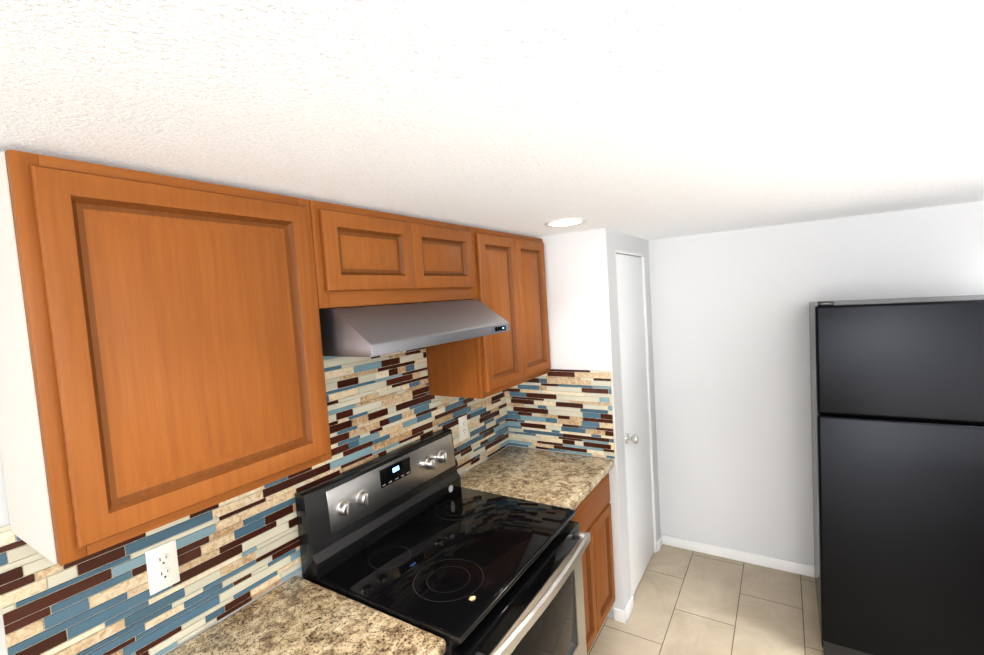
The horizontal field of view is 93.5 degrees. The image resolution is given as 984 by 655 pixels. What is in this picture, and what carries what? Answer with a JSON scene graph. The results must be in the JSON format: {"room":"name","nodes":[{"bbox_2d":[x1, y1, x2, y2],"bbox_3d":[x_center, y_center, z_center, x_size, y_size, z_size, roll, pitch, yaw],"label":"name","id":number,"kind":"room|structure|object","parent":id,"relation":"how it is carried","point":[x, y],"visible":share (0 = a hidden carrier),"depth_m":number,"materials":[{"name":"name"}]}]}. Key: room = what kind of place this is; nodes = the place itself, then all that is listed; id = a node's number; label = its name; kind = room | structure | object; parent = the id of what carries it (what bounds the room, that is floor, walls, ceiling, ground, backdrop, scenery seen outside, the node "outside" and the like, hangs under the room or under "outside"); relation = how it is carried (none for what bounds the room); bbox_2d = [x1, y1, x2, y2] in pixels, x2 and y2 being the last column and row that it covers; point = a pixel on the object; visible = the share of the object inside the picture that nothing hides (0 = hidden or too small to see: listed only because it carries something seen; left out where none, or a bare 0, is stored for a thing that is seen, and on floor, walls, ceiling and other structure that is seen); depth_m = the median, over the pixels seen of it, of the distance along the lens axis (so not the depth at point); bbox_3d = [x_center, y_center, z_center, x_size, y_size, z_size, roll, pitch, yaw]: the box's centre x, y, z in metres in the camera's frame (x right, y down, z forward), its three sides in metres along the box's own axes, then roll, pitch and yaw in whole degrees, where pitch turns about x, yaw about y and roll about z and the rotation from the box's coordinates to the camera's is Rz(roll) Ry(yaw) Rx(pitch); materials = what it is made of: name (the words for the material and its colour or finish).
{"room":"kitchen","nodes":[
{"label":"kitchen","id":0,"kind":"room"},
{"bbox_2d":[0,0,983,239],"bbox_3d":[-0.432,-0.241,-1.354,3.800,0.060,11.055,-1,4,32],"label":"ceiling","id":1,"kind":"structure","parent":0,"point":[651,119],"depth_m":0.77,"materials":[{"name":"white paint"}]},
{"bbox_2d":[544,218,586,226],"bbox_3d":[0.335,-0.478,2.115,0.196,0.008,0.196,-1,4,32],"label":"recessed light","id":2,"kind":"object","parent":1,"relation":"in","point":[565,222],"visible":0.98,"depth_m":2.09,"materials":[{"name":"white"}]},
{"bbox_2d":[508,228,628,617],"bbox_3d":[0.402,0.550,2.684,0.665,2.135,0.100,-1,4,32],"label":"wall","id":3,"kind":"structure","parent":0,"point":[579,273],"depth_m":2.51,"materials":[{"name":"white paint"}]},
{"bbox_2d":[423,227,550,398],"bbox_3d":[0.001,-0.087,2.389,0.322,0.752,0.704,-1,4,32],"label":"upper cabinet","id":4,"kind":"object","parent":3,"relation":"attached to","point":[509,278],"visible":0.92,"depth_m":2.18,"materials":[{"name":"brown wood"}]},
{"bbox_2d":[612,230,660,598],"bbox_3d":[0.879,0.504,2.912,0.100,2.135,0.800,-1,4,32],"label":"wall","id":5,"kind":"structure","parent":0,"point":[625,242],"depth_m":3.06,"materials":[{"name":"white paint"}]},
{"bbox_2d":[616,254,654,595],"bbox_3d":[0.910,0.561,2.857,0.103,2.002,0.598,-1,4,32],"label":"closet door","id":6,"kind":"structure","parent":5,"relation":"in","point":[636,399],"depth_m":2.85,"materials":[{"name":"white wood"}]},
{"bbox_2d":[615,249,656,595],"bbox_3d":[0.861,0.558,2.882,0.098,2.035,0.630,-1,4,32],"label":"trim","id":7,"kind":"structure","parent":5,"relation":"attached to","point":[617,251],"depth_m":3.08,"materials":[{"name":"white wood"}]},
{"bbox_2d":[613,535,661,623],"bbox_3d":[0.936,1.539,2.908,0.069,0.068,0.899,-1,4,32],"label":"baseboard","id":8,"kind":"structure","parent":5,"relation":"attached to","point":[620,615],"depth_m":2.54,"materials":[{"name":"white wood"}]},
{"bbox_2d":[587,544,823,654],"bbox_3d":[-0.292,1.955,-1.214,3.800,0.080,11.055,-1,4,32],"label":"floor","id":9,"kind":"structure","parent":0,"point":[688,602],"depth_m":2.56,"materials":[{"name":"tile"}]},
{"bbox_2d":[295,428,590,654],"bbox_3d":[-0.096,1.113,1.757,0.761,1.190,0.822,-1,4,32],"label":"range","id":10,"kind":"object","parent":9,"relation":"on","point":[415,534],"visible":0.98,"depth_m":1.66,"materials":[{"name":"black metal"}]},
{"bbox_2d":[570,473,614,652],"bbox_3d":[0.235,1.212,2.421,0.632,0.866,0.627,-1,4,32],"label":"base cabinet","id":11,"kind":"object","parent":9,"relation":"on","point":[592,516],"visible":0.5,"depth_m":2.28,"materials":[{"name":"brown wood"}]},
{"bbox_2d":[460,446,613,509],"bbox_3d":[0.215,0.759,2.387,0.652,0.040,0.631,-1,4,32],"label":"countertop","id":12,"kind":"structure","parent":11,"relation":"on","point":[564,480],"depth_m":2.32,"materials":[{"name":"stone"}]},
{"bbox_2d":[809,295,983,654],"bbox_3d":[2.000,0.696,2.206,0.760,1.699,0.765,-1,4,32],"label":"refrigerator","id":13,"kind":"object","parent":9,"relation":"on","point":[897,408],"visible":1,"depth_m":1.97,"materials":[{"name":"black metal"}]},
{"bbox_3d":[-0.546,1.341,1.180,0.632,0.866,0.644,-1,4,32],"label":"base cabinet","id":14,"kind":"object","parent":9,"relation":"on","visible":0},
{"bbox_2d":[166,576,445,654],"bbox_3d":[-0.577,0.890,1.128,0.652,0.040,0.688,-1,4,32],"label":"countertop","id":15,"kind":"structure","parent":14,"relation":"on","point":[296,615],"depth_m":1.30,"materials":[{"name":"stone"}]},
{"bbox_2d":[648,201,983,565],"bbox_3d":[2.120,0.441,2.659,3.600,2.135,0.100,-1,4,32],"label":"wall","id":16,"kind":"structure","parent":0,"point":[730,334],"depth_m":2.88,"materials":[{"name":"white paint"}]},
{"bbox_2d":[0,302,508,654],"bbox_3d":[-1.926,0.889,-0.297,0.100,2.135,11.055,-1,4,32],"label":"wall","id":17,"kind":"structure","parent":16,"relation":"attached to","point":[4,517],"depth_m":1.00,"materials":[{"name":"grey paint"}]},
{"bbox_2d":[0,149,331,565],"bbox_3d":[-0.775,0.041,1.156,0.322,0.752,0.609,-1,4,32],"label":"upper cabinet","id":18,"kind":"object","parent":17,"relation":"attached to","point":[161,358],"visible":1,"depth_m":0.96,"materials":[{"name":"brown wood"}]},
{"bbox_2d":[0,347,615,654],"bbox_3d":[-0.212,0.425,1.721,0.660,0.761,2.152,-1,4,32],"label":"backsplash","id":19,"kind":"structure","parent":17,"relation":"attached to","point":[235,553],"depth_m":1.48,"materials":[{"name":"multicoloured tile"}]},
{"bbox_2d":[145,539,179,595],"bbox_3d":[-0.884,0.645,1.246,0.009,0.120,0.072,-1,4,32],"label":"electrical outlet","id":20,"kind":"object","parent":19,"relation":"attached to","point":[162,566],"visible":1,"depth_m":1.24,"materials":[{"name":"white plastic"}]},
{"bbox_2d":[458,415,467,440],"bbox_3d":[-0.148,0.523,2.416,0.009,0.120,0.072,-1,4,32],"label":"electrical outlet","id":21,"kind":"object","parent":19,"relation":"attached to","point":[463,428],"visible":1,"depth_m":2.41,"materials":[{"name":"white plastic"}]},
{"bbox_2d":[309,200,474,308],"bbox_3d":[-0.413,-0.241,1.738,0.322,0.310,0.802,-1,4,32],"label":"upper cabinet","id":22,"kind":"object","parent":17,"relation":"attached to","point":[364,257],"visible":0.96,"depth_m":1.54,"materials":[{"name":"brown wood"}]},
{"bbox_2d":[319,299,509,356],"bbox_3d":[-0.328,-0.013,1.729,0.467,0.150,0.768,-1,4,32],"label":"range hood","id":23,"kind":"object","parent":22,"relation":"attached to","point":[370,331],"visible":0.92,"depth_m":1.47,"materials":[{"name":"silver metal"}]},
{"bbox_2d":[661,534,814,577],"bbox_3d":[2.432,1.469,2.501,2.924,0.068,0.014,-1,4,32],"label":"baseboard","id":24,"kind":"structure","parent":16,"relation":"attached to","point":[767,561],"depth_m":3.01,"materials":[{"name":"white wood"}]}
]}

